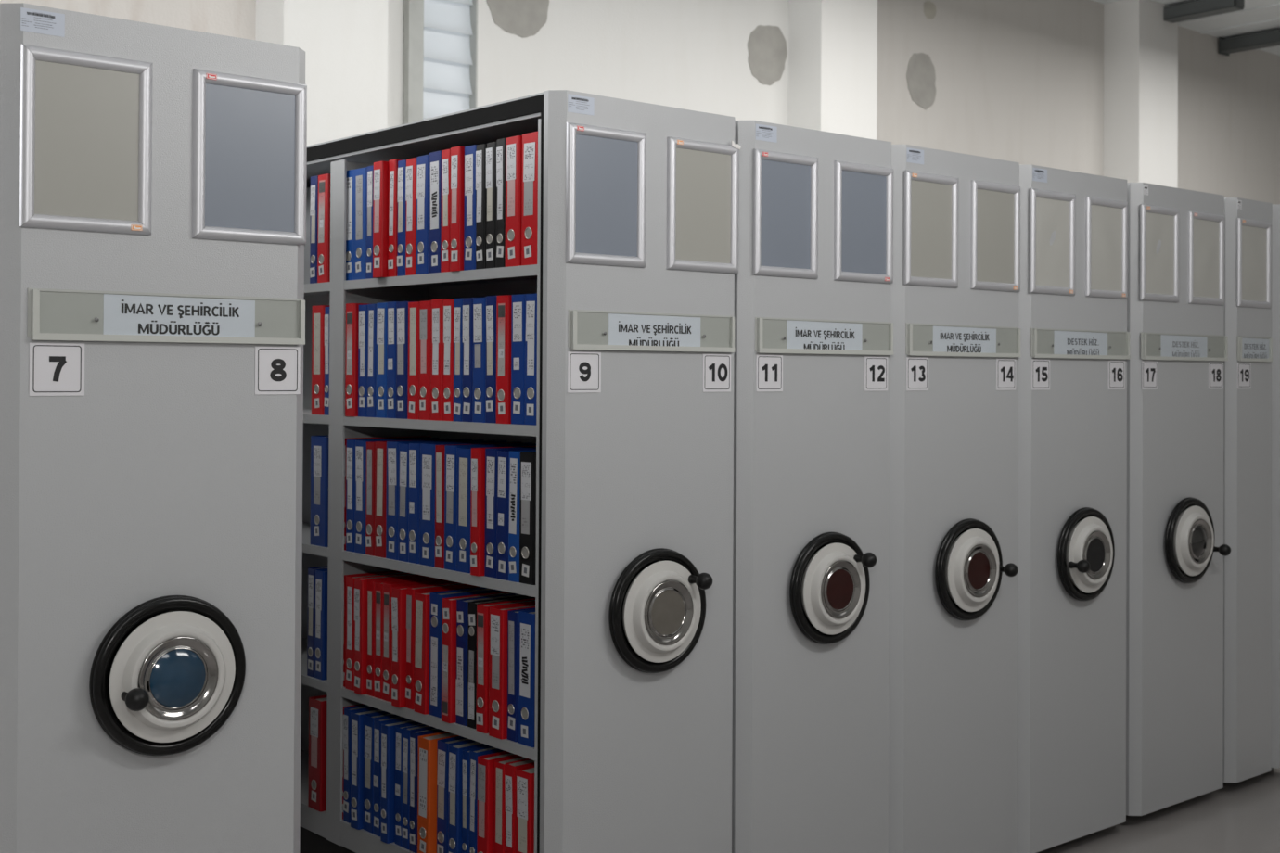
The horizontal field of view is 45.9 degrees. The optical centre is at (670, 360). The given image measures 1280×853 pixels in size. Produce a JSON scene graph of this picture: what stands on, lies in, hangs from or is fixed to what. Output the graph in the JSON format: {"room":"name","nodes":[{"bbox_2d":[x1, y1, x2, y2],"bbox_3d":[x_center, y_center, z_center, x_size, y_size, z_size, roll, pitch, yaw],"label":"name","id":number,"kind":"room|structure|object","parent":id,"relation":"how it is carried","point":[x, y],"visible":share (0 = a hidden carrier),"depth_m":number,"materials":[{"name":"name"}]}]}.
{"room":"archive room","nodes":[
{"label":"archive room","id":0,"kind":"room"},
{"bbox_2d":[0,0,1279,204],"bbox_3d":[0.142,-0.842,10.758,22.000,5.048,0.206,1,-1,-41],"label":"wall","id":1,"kind":"structure","parent":0,"point":[1021,82],"depth_m":12.24,"materials":[{"name":"white paint"}]},
{"bbox_2d":[255,0,387,146],"bbox_3d":[-1.973,-0.872,8.543,0.647,5.048,0.338,1,-1,-41],"label":"column","id":2,"kind":"structure","parent":1,"relation":"attached to","point":[344,43],"depth_m":8.43,"materials":[{"name":"white paint"}]},
{"bbox_2d":[403,0,423,124],"bbox_3d":[-1.545,-0.865,9.092,0.115,5.048,0.060,1,-1,-41],"label":"trim","id":3,"kind":"structure","parent":1,"relation":"attached to","point":[413,9],"depth_m":9.08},
{"bbox_2d":[422,0,477,119],"bbox_3d":[-1.399,-1.431,9.343,0.425,3.350,0.100,1,-1,-41],"label":"window","id":4,"kind":"structure","parent":1,"relation":"in","point":[450,73],"depth_m":9.39,"materials":[{"name":"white glass"}]},
{"bbox_2d":[788,0,877,140],"bbox_3d":[1.219,-0.832,11.355,0.618,5.048,0.332,1,-1,-41],"label":"column","id":5,"kind":"structure","parent":1,"relation":"attached to","point":[833,44],"depth_m":11.20,"materials":[{"name":"white paint"}]},
{"bbox_2d":[1103,0,1177,188],"bbox_3d":[4.399,-0.792,14.127,0.667,5.048,0.368,1,-1,-41],"label":"column","id":6,"kind":"structure","parent":1,"relation":"attached to","point":[1141,47],"depth_m":13.95,"materials":[{"name":"white paint"}]},
{"bbox_2d":[1036,768,1279,852],"bbox_3d":[4.090,1.754,6.233,22.000,0.182,12.200,1,-1,-41],"label":"floor","id":7,"kind":"structure","parent":0,"point":[1244,816],"depth_m":5.32,"materials":[{"name":"grey concrete"}]},
{"bbox_2d":[0,2,307,852],"bbox_3d":[-2.005,0.480,4.121,0.621,2.268,3.290,1,-1,-41],"label":"shelving unit","id":8,"kind":"object","parent":7,"relation":"on","point":[153,176],"visible":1,"depth_m":2.93,"materials":[{"name":"grey metal"}]},
{"bbox_2d":[299,89,741,852],"bbox_3d":[-1.057,0.492,4.954,0.621,2.268,3.290,1,-1,-41],"label":"shelving unit","id":9,"kind":"object","parent":7,"relation":"on","point":[633,276],"visible":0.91,"depth_m":3.80,"materials":[{"name":"grey metal"}]},
{"bbox_2d":[307,694,327,812],"bbox_3d":[-0.946,1.167,4.560,0.285,0.324,0.076,1,-1,-41],"label":"binder","id":10,"kind":"object","parent":9,"relation":"on","point":[317,705],"visible":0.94,"depth_m":4.45,"materials":[{"name":"red plastic"}]},
{"bbox_2d":[309,435,328,547],"bbox_3d":[-0.941,0.389,4.580,0.285,0.324,0.096,1,-1,-41],"label":"binder","id":11,"kind":"object","parent":9,"relation":"on","point":[319,444],"visible":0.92,"depth_m":4.48,"materials":[{"name":"blue plastic"}]},
{"bbox_2d":[311,305,329,414],"bbox_3d":[-0.944,0.000,4.590,0.285,0.325,0.074,1,-1,-41],"label":"binder","id":12,"kind":"object","parent":9,"relation":"on","point":[318,312],"visible":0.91,"depth_m":4.49,"materials":[{"name":"red"}]},
{"bbox_2d":[314,569,327,680],"bbox_3d":[-0.935,0.785,4.569,0.285,0.320,0.053,1,-1,-41],"label":"binder","id":13,"kind":"object","parent":9,"relation":"on","point":[321,575],"visible":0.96,"depth_m":4.46,"materials":[{"name":"blue"}]},
{"bbox_2d":[317,173,330,282],"bbox_3d":[-0.926,-0.390,4.575,0.285,0.322,0.062,1,-1,-41],"label":"binder","id":14,"kind":"object","parent":9,"relation":"on","point":[324,180],"visible":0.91,"depth_m":4.47,"materials":[{"name":"red"}]},
{"bbox_2d":[345,303,370,416],"bbox_3d":[-0.814,0.000,4.426,0.285,0.324,0.053,1,-1,-41],"label":"binder","id":15,"kind":"object","parent":9,"relation":"on","point":[352,309],"visible":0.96,"depth_m":4.32,"materials":[{"name":"red"}]},
{"bbox_2d":[343,704,374,823],"bbox_3d":[-0.824,1.166,4.437,0.285,0.323,0.040,1,-1,-41],"label":"binder","id":16,"kind":"object","parent":9,"relation":"on","point":[347,717],"visible":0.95,"depth_m":4.34,"materials":[{"name":"blue"}]},
{"bbox_2d":[352,167,366,280],"bbox_3d":[-0.784,-0.388,4.413,0.285,0.319,0.073,1,-1,-41],"label":"binder","id":17,"kind":"object","parent":9,"relation":"on","point":[359,252],"visible":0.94,"depth_m":4.32,"materials":[{"name":"blue"}]},
{"bbox_2d":[358,304,367,417],"bbox_3d":[-0.771,0.002,4.393,0.285,0.319,0.050,1,-1,-41],"label":"binder","id":18,"kind":"object","parent":9,"relation":"on","point":[363,309],"visible":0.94,"depth_m":4.29,"materials":[{"name":"blue"}]},
{"bbox_2d":[350,708,383,830],"bbox_3d":[-0.789,1.166,4.376,0.285,0.324,0.045,1,-1,-41],"label":"binder","id":19,"kind":"object","parent":9,"relation":"on","point":[357,718],"visible":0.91,"depth_m":4.28,"materials":[{"name":"blue"}]},
{"bbox_2d":[365,441,375,556],"bbox_3d":[-0.741,0.391,4.353,0.285,0.318,0.050,1,-1,-41],"label":"binder","id":20,"kind":"object","parent":9,"relation":"on","point":[370,492],"visible":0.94,"depth_m":4.26,"materials":[{"name":"red"}]},
{"bbox_2d":[367,303,376,417],"bbox_3d":[-0.738,0.002,4.355,0.285,0.320,0.048,1,-1,-41],"label":"binder","id":21,"kind":"object","parent":9,"relation":"on","point":[371,308],"visible":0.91,"depth_m":4.26,"materials":[{"name":"blue"}]},
{"bbox_2d":[345,571,407,691],"bbox_3d":[-0.814,0.784,4.424,0.285,0.322,0.048,1,-1,-41],"label":"binder","id":22,"kind":"object","parent":9,"relation":"on","point":[350,580],"visible":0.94,"depth_m":4.33,"materials":[{"name":"red"}]},
{"bbox_2d":[363,711,396,833],"bbox_3d":[-0.745,1.166,4.347,0.285,0.323,0.054,1,-1,-41],"label":"binder","id":23,"kind":"object","parent":9,"relation":"on","point":[368,719],"visible":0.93,"depth_m":4.25,"materials":[{"name":"blue"}]},
{"bbox_2d":[372,161,388,278],"bbox_3d":[-0.708,-0.391,4.291,0.285,0.322,0.049,1,-1,-41],"label":"binder","id":24,"kind":"object","parent":9,"relation":"on","point":[380,205],"visible":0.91,"depth_m":4.19,"materials":[{"name":"red plastic"}]},
{"bbox_2d":[375,302,387,418],"bbox_3d":[-0.702,0.001,4.314,0.285,0.322,0.057,1,-1,-41],"label":"binder","id":25,"kind":"object","parent":9,"relation":"on","point":[381,308],"visible":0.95,"depth_m":4.22,"materials":[{"name":"blue"}]},
{"bbox_2d":[354,573,416,694],"bbox_3d":[-0.778,0.782,4.369,0.285,0.324,0.044,1,-1,-41],"label":"binder","id":26,"kind":"object","parent":9,"relation":"on","point":[360,583],"visible":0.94,"depth_m":4.27,"materials":[{"name":"red"}]},
{"bbox_2d":[373,715,409,836],"bbox_3d":[-0.713,1.167,4.311,0.285,0.321,0.037,1,-1,-41],"label":"binder","id":27,"kind":"object","parent":9,"relation":"on","point":[377,722],"visible":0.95,"depth_m":4.22,"materials":[{"name":"blue"}]},
{"bbox_2d":[345,436,438,552],"bbox_3d":[-0.815,0.390,4.437,0.285,0.321,0.049,1,-1,-41],"label":"binder","id":28,"kind":"object","parent":9,"relation":"on","point":[351,443],"visible":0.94,"depth_m":4.34,"materials":[{"name":"blue"}]},
{"bbox_2d":[386,301,397,418],"bbox_3d":[-0.667,0.000,4.274,0.285,0.323,0.047,1,-1,-41],"label":"binder","id":29,"kind":"object","parent":9,"relation":"on","point":[391,305],"visible":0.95,"depth_m":4.18,"materials":[{"name":"blue"}]},
{"bbox_2d":[387,159,403,277],"bbox_3d":[-0.664,-0.392,4.268,0.285,0.324,0.038,1,-1,-41],"label":"binder","id":30,"kind":"object","parent":9,"relation":"on","point":[392,163],"visible":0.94,"depth_m":4.17,"materials":[{"name":"red"}]},
{"bbox_2d":[366,575,427,696],"bbox_3d":[-0.738,0.783,4.344,0.285,0.323,0.040,1,-1,-41],"label":"binder","id":31,"kind":"object","parent":9,"relation":"on","point":[370,681],"visible":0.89,"depth_m":4.25,"materials":[{"name":"red"}]},
{"bbox_2d":[380,719,417,844],"bbox_3d":[-0.681,1.167,4.250,0.285,0.321,0.040,1,-1,-41],"label":"binder","id":32,"kind":"object","parent":9,"relation":"on","point":[388,730],"visible":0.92,"depth_m":4.15,"materials":[{"name":"blue"}]},
{"bbox_2d":[396,159,406,276],"bbox_3d":[-0.633,-0.389,4.241,0.285,0.318,0.042,1,-1,-41],"label":"binder","id":33,"kind":"object","parent":9,"relation":"on","point":[402,164],"visible":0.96,"depth_m":4.14,"materials":[{"name":"blue"}]},
{"bbox_2d":[354,438,449,554],"bbox_3d":[-0.778,0.391,4.395,0.285,0.320,0.060,1,-1,-41],"label":"binder","id":34,"kind":"object","parent":9,"relation":"on","point":[360,445],"visible":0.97,"depth_m":4.30,"materials":[{"name":"blue"}]},
{"bbox_2d":[374,576,431,699],"bbox_3d":[-0.711,0.784,4.313,0.285,0.320,0.040,1,-1,-41],"label":"binder","id":35,"kind":"object","parent":9,"relation":"on","point":[378,586],"visible":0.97,"depth_m":4.22,"materials":[{"name":"red"}]},
{"bbox_2d":[397,443,409,562],"bbox_3d":[-0.624,0.390,4.220,0.285,0.320,0.052,1,-1,-41],"label":"binder","id":36,"kind":"object","parent":9,"relation":"on","point":[403,448],"visible":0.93,"depth_m":4.12,"materials":[{"name":"blue"}]},
{"bbox_2d":[396,301,414,419],"bbox_3d":[-0.631,0.001,4.234,0.285,0.321,0.059,1,-1,-41],"label":"binder","id":37,"kind":"object","parent":9,"relation":"on","point":[402,317],"visible":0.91,"depth_m":4.14,"materials":[{"name":"blue"}]},
{"bbox_2d":[395,722,422,846],"bbox_3d":[-0.638,1.167,4.226,0.285,0.320,0.038,1,-1,-41],"label":"binder","id":38,"kind":"object","parent":9,"relation":"on","point":[398,729],"visible":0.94,"depth_m":4.13,"materials":[{"name":"blue"}]},
{"bbox_2d":[405,157,416,275],"bbox_3d":[-0.601,-0.389,4.205,0.285,0.318,0.052,1,-1,-41],"label":"binder","id":39,"kind":"object","parent":9,"relation":"on","point":[411,163],"visible":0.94,"depth_m":4.11,"materials":[{"name":"red"}]},
{"bbox_2d":[407,301,420,420],"bbox_3d":[-0.592,0.002,4.184,0.285,0.318,0.053,1,-1,-41],"label":"binder","id":40,"kind":"object","parent":9,"relation":"on","point":[414,308],"visible":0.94,"depth_m":4.09,"materials":[{"name":"red"}]},
{"bbox_2d":[382,577,450,702],"bbox_3d":[-0.682,0.782,4.280,0.285,0.324,0.045,1,-1,-41],"label":"binder","id":41,"kind":"object","parent":9,"relation":"on","point":[387,624],"visible":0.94,"depth_m":4.19,"materials":[{"name":"red"}]},
{"bbox_2d":[402,724,431,849],"bbox_3d":[-0.614,1.165,4.197,0.285,0.323,0.035,1,-1,-41],"label":"binder","id":42,"kind":"object","parent":9,"relation":"on","point":[405,731],"visible":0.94,"depth_m":4.10,"materials":[{"name":"blue"}]},
{"bbox_2d":[374,438,460,558],"bbox_3d":[-0.705,0.390,4.312,0.285,0.321,0.058,1,-1,-41],"label":"binder","id":43,"kind":"object","parent":9,"relation":"on","point":[380,498],"visible":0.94,"depth_m":4.21,"materials":[{"name":"red"}]},
{"bbox_2d":[415,154,429,274],"bbox_3d":[-0.563,-0.390,4.162,0.285,0.320,0.061,1,-1,-41],"label":"binder","id":44,"kind":"object","parent":9,"relation":"on","point":[422,161],"visible":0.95,"depth_m":4.07,"materials":[{"name":"blue"}]},
{"bbox_2d":[391,581,455,707],"bbox_3d":[-0.642,0.783,4.208,0.285,0.321,0.045,1,-1,-41],"label":"binder","id":45,"kind":"object","parent":9,"relation":"on","point":[399,594],"visible":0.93,"depth_m":4.11,"materials":[{"name":"red plastic"}]},
{"bbox_2d":[419,300,431,420],"bbox_3d":[-0.554,0.001,4.141,0.285,0.319,0.052,1,-1,-41],"label":"binder","id":46,"kind":"object","parent":9,"relation":"on","point":[425,317],"visible":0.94,"depth_m":4.04,"materials":[{"name":"red"}]},
{"bbox_2d":[409,727,445,852],"bbox_3d":[-0.589,1.166,4.170,0.285,0.322,0.035,1,-1,-41],"label":"binder","id":47,"kind":"object","parent":9,"relation":"on","point":[415,734],"visible":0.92,"depth_m":4.07,"materials":[{"name":"blue"}]},
{"bbox_2d":[385,438,484,560],"bbox_3d":[-0.663,0.388,4.265,0.285,0.324,0.063,1,-1,-41],"label":"binder","id":48,"kind":"object","parent":9,"relation":"on","point":[392,447],"visible":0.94,"depth_m":4.17,"materials":[{"name":"blue"}]},
{"bbox_2d":[428,150,441,273],"bbox_3d":[-0.522,-0.392,4.115,0.285,0.324,0.061,1,-1,-41],"label":"binder","id":49,"kind":"object","parent":9,"relation":"on","point":[435,158],"visible":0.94,"depth_m":4.02,"materials":[{"name":"blue"}]},
{"bbox_2d":[430,298,443,421],"bbox_3d":[-0.516,0.000,4.099,0.285,0.322,0.051,1,-1,-41],"label":"binder","id":50,"kind":"object","parent":9,"relation":"on","point":[436,376],"visible":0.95,"depth_m":4.00,"materials":[{"name":"red"}]},
{"bbox_2d":[417,731,459,852],"bbox_3d":[-0.548,1.164,4.090,0.285,0.325,0.058,1,-1,-41],"label":"binder","id":51,"kind":"object","parent":9,"relation":"on","point":[428,744],"visible":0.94,"depth_m":3.99,"materials":[{"name":"orange"}]},
{"bbox_2d":[405,582,474,709],"bbox_3d":[-0.600,0.782,4.183,0.285,0.325,0.037,1,-1,-41],"label":"binder","id":52,"kind":"object","parent":9,"relation":"on","point":[410,596],"visible":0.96,"depth_m":4.09,"materials":[{"name":"red"}]},
{"bbox_2d":[440,149,450,272],"bbox_3d":[-0.487,-0.393,4.076,0.285,0.324,0.043,1,-1,-41],"label":"binder","id":53,"kind":"object","parent":9,"relation":"on","point":[445,154],"visible":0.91,"depth_m":3.98,"materials":[{"name":"red"}]},
{"bbox_2d":[414,586,479,715],"bbox_3d":[-0.564,0.784,4.131,0.285,0.318,0.056,1,-1,-41],"label":"binder","id":54,"kind":"object","parent":9,"relation":"on","point":[422,598],"visible":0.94,"depth_m":4.03,"materials":[{"name":"red plastic"}]},
{"bbox_2d":[442,299,454,421],"bbox_3d":[-0.480,0.001,4.061,0.285,0.319,0.052,1,-1,-41],"label":"binder","id":55,"kind":"object","parent":9,"relation":"on","point":[448,305],"visible":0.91,"depth_m":3.96,"materials":[{"name":"red"}]},
{"bbox_2d":[408,440,495,563],"bbox_3d":[-0.590,0.388,4.181,0.285,0.324,0.050,1,-1,-41],"label":"binder","id":56,"kind":"object","parent":9,"relation":"on","point":[414,448],"visible":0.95,"depth_m":4.08,"materials":[{"name":"blue"}]},
{"bbox_2d":[436,736,473,852],"bbox_3d":[-0.493,1.165,4.061,0.285,0.322,0.053,1,-1,-41],"label":"binder","id":57,"kind":"object","parent":9,"relation":"on","point":[442,770],"visible":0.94,"depth_m":3.97,"materials":[{"name":"blue"}]},
{"bbox_2d":[449,146,464,271],"bbox_3d":[-0.455,-0.392,4.021,0.285,0.323,0.044,1,-1,-41],"label":"binder","id":58,"kind":"object","parent":9,"relation":"on","point":[457,153],"visible":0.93,"depth_m":3.92,"materials":[{"name":"red"}]},
{"bbox_2d":[453,298,462,422],"bbox_3d":[-0.448,0.000,4.025,0.285,0.320,0.042,1,-1,-41],"label":"binder","id":59,"kind":"object","parent":9,"relation":"on","point":[458,302],"visible":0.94,"depth_m":3.93,"materials":[{"name":"blue"}]},
{"bbox_2d":[428,587,503,717],"bbox_3d":[-0.517,0.782,4.093,0.285,0.324,0.060,1,-1,-41],"label":"binder","id":60,"kind":"object","parent":9,"relation":"on","point":[435,598],"visible":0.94,"depth_m":4.00,"materials":[{"name":"blue plastic"}]},
{"bbox_2d":[448,741,486,852],"bbox_3d":[-0.458,1.165,4.005,0.285,0.323,0.045,1,-1,-41],"label":"binder","id":61,"kind":"object","parent":9,"relation":"on","point":[455,751],"visible":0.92,"depth_m":3.90,"materials":[{"name":"blue"}]},
{"bbox_2d":[462,297,473,422],"bbox_3d":[-0.418,0.000,3.992,0.285,0.320,0.046,1,-1,-41],"label":"binder","id":62,"kind":"object","parent":9,"relation":"on","point":[467,303],"visible":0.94,"depth_m":3.90,"materials":[{"name":"blue"}]},
{"bbox_2d":[419,440,521,566],"bbox_3d":[-0.545,0.387,4.130,0.285,0.325,0.073,1,-1,-41],"label":"binder","id":63,"kind":"object","parent":9,"relation":"on","point":[427,526],"visible":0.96,"depth_m":4.04,"materials":[{"name":"blue plastic"}]},
{"bbox_2d":[463,144,477,270],"bbox_3d":[-0.412,-0.392,3.990,0.285,0.322,0.054,1,-1,-41],"label":"binder","id":64,"kind":"object","parent":9,"relation":"on","point":[470,192],"visible":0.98,"depth_m":3.89,"materials":[{"name":"blue"}]},
{"bbox_2d":[441,591,512,723],"bbox_3d":[-0.479,0.784,4.028,0.285,0.319,0.044,1,-1,-41],"label":"binder","id":65,"kind":"object","parent":9,"relation":"on","point":[449,605],"visible":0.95,"depth_m":3.93,"materials":[{"name":"red"}]},
{"bbox_2d":[435,442,522,568],"bbox_3d":[-0.505,0.388,4.085,0.285,0.323,0.044,1,-1,-41],"label":"binder","id":66,"kind":"object","parent":9,"relation":"on","point":[440,450],"visible":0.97,"depth_m":3.99,"materials":[{"name":"red"}]},
{"bbox_2d":[472,297,486,422],"bbox_3d":[-0.384,0.001,3.953,0.285,0.319,0.056,1,-1,-41],"label":"binder","id":67,"kind":"object","parent":9,"relation":"on","point":[479,303],"visible":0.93,"depth_m":3.85,"materials":[{"name":"blue"}]},
{"bbox_2d":[475,143,486,269],"bbox_3d":[-0.380,-0.391,3.954,0.285,0.320,0.040,1,-1,-41],"label":"binder","id":68,"kind":"object","parent":9,"relation":"on","point":[480,153],"visible":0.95,"depth_m":3.86,"materials":[{"name":"black"}]},
{"bbox_2d":[469,746,504,852],"bbox_3d":[-0.401,1.164,3.955,0.285,0.324,0.033,1,-1,-41],"label":"binder","id":69,"kind":"object","parent":9,"relation":"on","point":[474,754],"visible":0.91,"depth_m":3.86,"materials":[{"name":"blue"}]},
{"bbox_2d":[455,593,522,726],"bbox_3d":[-0.435,0.783,4.000,0.285,0.320,0.050,1,-1,-41],"label":"binder","id":70,"kind":"object","parent":9,"relation":"on","point":[462,605],"visible":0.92,"depth_m":3.91,"materials":[{"name":"blue"}]},
{"bbox_2d":[444,442,536,571],"bbox_3d":[-0.471,0.387,4.046,0.285,0.324,0.056,1,-1,-41],"label":"binder","id":71,"kind":"object","parent":9,"relation":"on","point":[451,451],"visible":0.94,"depth_m":3.95,"materials":[{"name":"blue"}]},
{"bbox_2d":[485,295,496,423],"bbox_3d":[-0.349,-0.001,3.913,0.285,0.322,0.046,1,-1,-41],"label":"binder","id":72,"kind":"object","parent":9,"relation":"on","point":[491,300],"visible":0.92,"depth_m":3.82,"materials":[{"name":"blue"}]},
{"bbox_2d":[486,141,496,268],"bbox_3d":[-0.349,-0.391,3.918,0.285,0.320,0.042,1,-1,-41],"label":"binder","id":73,"kind":"object","parent":9,"relation":"on","point":[491,150],"visible":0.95,"depth_m":3.82,"materials":[{"name":"black"}]},
{"bbox_2d":[456,445,536,574],"bbox_3d":[-0.430,0.389,4.000,0.285,0.320,0.066,1,-1,-41],"label":"binder","id":74,"kind":"object","parent":9,"relation":"on","point":[464,454],"visible":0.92,"depth_m":3.90,"materials":[{"name":"blue"}]},
{"bbox_2d":[476,751,518,852],"bbox_3d":[-0.367,1.164,3.893,0.285,0.322,0.048,1,-1,-41],"label":"binder","id":75,"kind":"object","parent":9,"relation":"on","point":[486,762],"visible":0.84,"depth_m":3.79,"materials":[{"name":"red plastic"}]},
{"bbox_2d":[496,138,505,268],"bbox_3d":[-0.321,-0.393,3.886,0.285,0.324,0.040,1,-1,-41],"label":"binder","id":76,"kind":"object","parent":9,"relation":"on","point":[500,143],"visible":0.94,"depth_m":3.79,"materials":[{"name":"black"}]},
{"bbox_2d":[467,595,535,729],"bbox_3d":[-0.404,0.783,3.964,0.285,0.320,0.040,1,-1,-41],"label":"binder","id":77,"kind":"object","parent":9,"relation":"on","point":[472,606],"visible":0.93,"depth_m":3.87,"materials":[{"name":"black"}]},
{"bbox_2d":[470,446,536,576],"bbox_3d":[-0.392,0.387,3.938,0.285,0.323,0.042,1,-1,-41],"label":"binder","id":78,"kind":"object","parent":9,"relation":"on","point":[478,454],"visible":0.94,"depth_m":3.84,"materials":[{"name":"red"}]},
{"bbox_2d":[496,294,511,423],"bbox_3d":[-0.315,-0.001,3.862,0.285,0.320,0.051,1,-1,-41],"label":"binder","id":79,"kind":"object","parent":9,"relation":"on","point":[504,303],"visible":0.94,"depth_m":3.76,"materials":[{"name":"red plastic"}]},
{"bbox_2d":[476,598,535,733],"bbox_3d":[-0.373,0.783,3.920,0.285,0.320,0.045,1,-1,-41],"label":"binder","id":80,"kind":"object","parent":9,"relation":"on","point":[483,609],"visible":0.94,"depth_m":3.82,"materials":[{"name":"red plastic"}]},
{"bbox_2d":[484,447,536,578],"bbox_3d":[-0.349,0.387,3.907,0.285,0.324,0.052,1,-1,-41],"label":"binder","id":81,"kind":"object","parent":9,"relation":"on","point":[491,454],"visible":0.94,"depth_m":3.81,"materials":[{"name":"blue"}]},
{"bbox_2d":[493,755,526,852],"bbox_3d":[-0.323,1.166,3.862,0.285,0.320,0.045,1,-1,-41],"label":"binder","id":82,"kind":"object","parent":9,"relation":"on","point":[499,765],"visible":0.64,"depth_m":3.77,"materials":[{"name":"red"}]},
{"bbox_2d":[488,601,535,740],"bbox_3d":[-0.330,0.782,3.864,0.285,0.321,0.059,1,-1,-41],"label":"binder","id":83,"kind":"object","parent":9,"relation":"on","point":[498,615],"visible":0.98,"depth_m":3.76,"materials":[{"name":"red plastic"}]},
{"bbox_2d":[505,135,522,267],"bbox_3d":[-0.287,-0.393,3.840,0.285,0.322,0.059,1,-1,-41],"label":"binder","id":84,"kind":"object","parent":9,"relation":"on","point":[514,144],"visible":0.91,"depth_m":3.74,"materials":[{"name":"red plastic"}]},
{"bbox_2d":[496,449,536,580],"bbox_3d":[-0.315,0.389,3.868,0.285,0.320,0.050,1,-1,-41],"label":"binder","id":85,"kind":"object","parent":9,"relation":"on","point":[503,456],"visible":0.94,"depth_m":3.77,"materials":[{"name":"blue"}]},
{"bbox_2d":[511,294,524,424],"bbox_3d":[-0.272,-0.001,3.825,0.285,0.321,0.057,1,-1,-41],"label":"binder","id":86,"kind":"object","parent":9,"relation":"on","point":[518,309],"visible":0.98,"depth_m":3.73,"materials":[{"name":"blue"}]},
{"bbox_2d":[504,758,534,852],"bbox_3d":[-0.292,1.164,3.827,0.285,0.324,0.043,1,-1,-41],"label":"binder","id":87,"kind":"object","parent":9,"relation":"on","point":[510,767],"visible":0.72,"depth_m":3.73,"materials":[{"name":"red"}]},
{"bbox_2d":[507,607,535,742],"bbox_3d":[-0.286,0.783,3.830,0.285,0.319,0.044,1,-1,-41],"label":"binder","id":88,"kind":"object","parent":9,"relation":"on","point":[512,615],"visible":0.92,"depth_m":3.73,"materials":[{"name":"blue"}]},
{"bbox_2d":[508,450,536,582],"bbox_3d":[-0.282,0.388,3.832,0.285,0.321,0.046,1,-1,-41],"label":"binder","id":89,"kind":"object","parent":9,"relation":"on","point":[514,455],"visible":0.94,"depth_m":3.74,"materials":[{"name":"blue"}]},
{"bbox_2d":[514,765,534,852],"bbox_3d":[-0.255,1.165,3.784,0.285,0.320,0.065,1,-1,-41],"label":"binder","id":90,"kind":"object","parent":9,"relation":"on","point":[524,833],"visible":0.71,"depth_m":3.69,"materials":[{"name":"red"}]},
{"bbox_2d":[517,609,535,747],"bbox_3d":[-0.249,0.780,3.788,0.285,0.324,0.064,1,-1,-41],"label":"binder","id":91,"kind":"object","parent":9,"relation":"on","point":[526,710],"visible":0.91,"depth_m":3.69,"materials":[{"name":"blue plastic"}]},
{"bbox_2d":[519,451,536,585],"bbox_3d":[-0.246,0.388,3.790,0.285,0.321,0.062,1,-1,-41],"label":"binder","id":92,"kind":"object","parent":9,"relation":"on","point":[528,459],"visible":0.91,"depth_m":3.69,"materials":[{"name":"black"}]},
{"bbox_2d":[521,131,537,265],"bbox_3d":[-0.238,-0.394,3.786,0.285,0.324,0.070,1,-1,-41],"label":"binder","id":93,"kind":"object","parent":9,"relation":"on","point":[529,215],"visible":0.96,"depth_m":3.69,"materials":[{"name":"red plastic"}]},
{"bbox_2d":[524,294,537,425],"bbox_3d":[-0.235,-0.001,3.783,0.285,0.321,0.052,1,-1,-41],"label":"binder","id":94,"kind":"object","parent":9,"relation":"on","point":[531,300],"visible":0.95,"depth_m":3.69,"materials":[{"name":"blue"}]},
{"bbox_2d":[731,120,893,852],"bbox_3d":[-0.583,0.498,5.372,0.621,2.268,3.290,1,-1,-41],"label":"shelving unit","id":95,"kind":"object","parent":7,"relation":"on","point":[813,329],"visible":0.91,"depth_m":4.18,"materials":[{"name":"grey metal"}]},
{"bbox_2d":[888,144,1021,852],"bbox_3d":[-0.114,0.504,5.784,0.621,2.268,3.290,1,-1,-41],"label":"shelving unit","id":96,"kind":"object","parent":7,"relation":"on","point":[955,287],"visible":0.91,"depth_m":4.59,"materials":[{"name":"grey metal"}]},
{"bbox_2d":[1017,165,1130,852],"bbox_3d":[0.357,0.510,6.198,0.621,2.268,3.290,1,-1,-41],"label":"shelving unit","id":97,"kind":"object","parent":7,"relation":"on","point":[1075,338],"visible":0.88,"depth_m":5.00,"materials":[{"name":"grey metal"}]},
{"bbox_2d":[1126,182,1230,816],"bbox_3d":[0.852,0.516,6.633,0.621,2.268,3.290,1,-1,-41],"label":"shelving unit","id":98,"kind":"object","parent":7,"relation":"on","point":[1176,550],"visible":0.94,"depth_m":5.42,"materials":[{"name":"grey metal"}]},
{"bbox_2d":[1223,197,1272,782],"bbox_3d":[1.206,0.521,7.009,0.333,2.268,3.194,1,-1,-41],"label":"shelving unit","id":99,"kind":"object","parent":7,"relation":"on","point":[1248,223],"visible":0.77,"depth_m":5.79,"materials":[{"name":"grey metal"}]},
{"bbox_2d":[1271,204,1279,767],"bbox_3d":[1.453,0.524,7.235,0.333,2.268,3.180,1,-1,-41],"label":"shelving unit","id":100,"kind":"object","parent":7,"relation":"on","point":[1275,228],"visible":0.02,"depth_m":5.95,"materials":[{"name":"grey metal"}]},
{"bbox_2d":[1091,0,1279,56],"bbox_3d":[4.116,-3.479,6.277,22.000,0.212,12.200,1,-1,-41],"label":"ceiling","id":101,"kind":"structure","parent":0,"point":[1258,16],"depth_m":14.71,"materials":[{"name":"white paint"}]},
{"bbox_2d":[1163,0,1244,23],"bbox_3d":[4.772,-3.231,13.985,0.190,0.170,1.050,1,-1,-41],"label":"beam","id":102,"kind":"structure","parent":101,"relation":"attached to","point":[1201,8],"depth_m":13.81,"materials":[{"name":"grey metal"}]},
{"bbox_2d":[1218,29,1279,56],"bbox_3d":[6.682,-3.219,14.312,0.190,0.170,3.080,1,-1,-41],"label":"beam","id":103,"kind":"structure","parent":101,"relation":"attached to","point":[1267,39],"depth_m":15.19,"materials":[{"name":"grey metal"}]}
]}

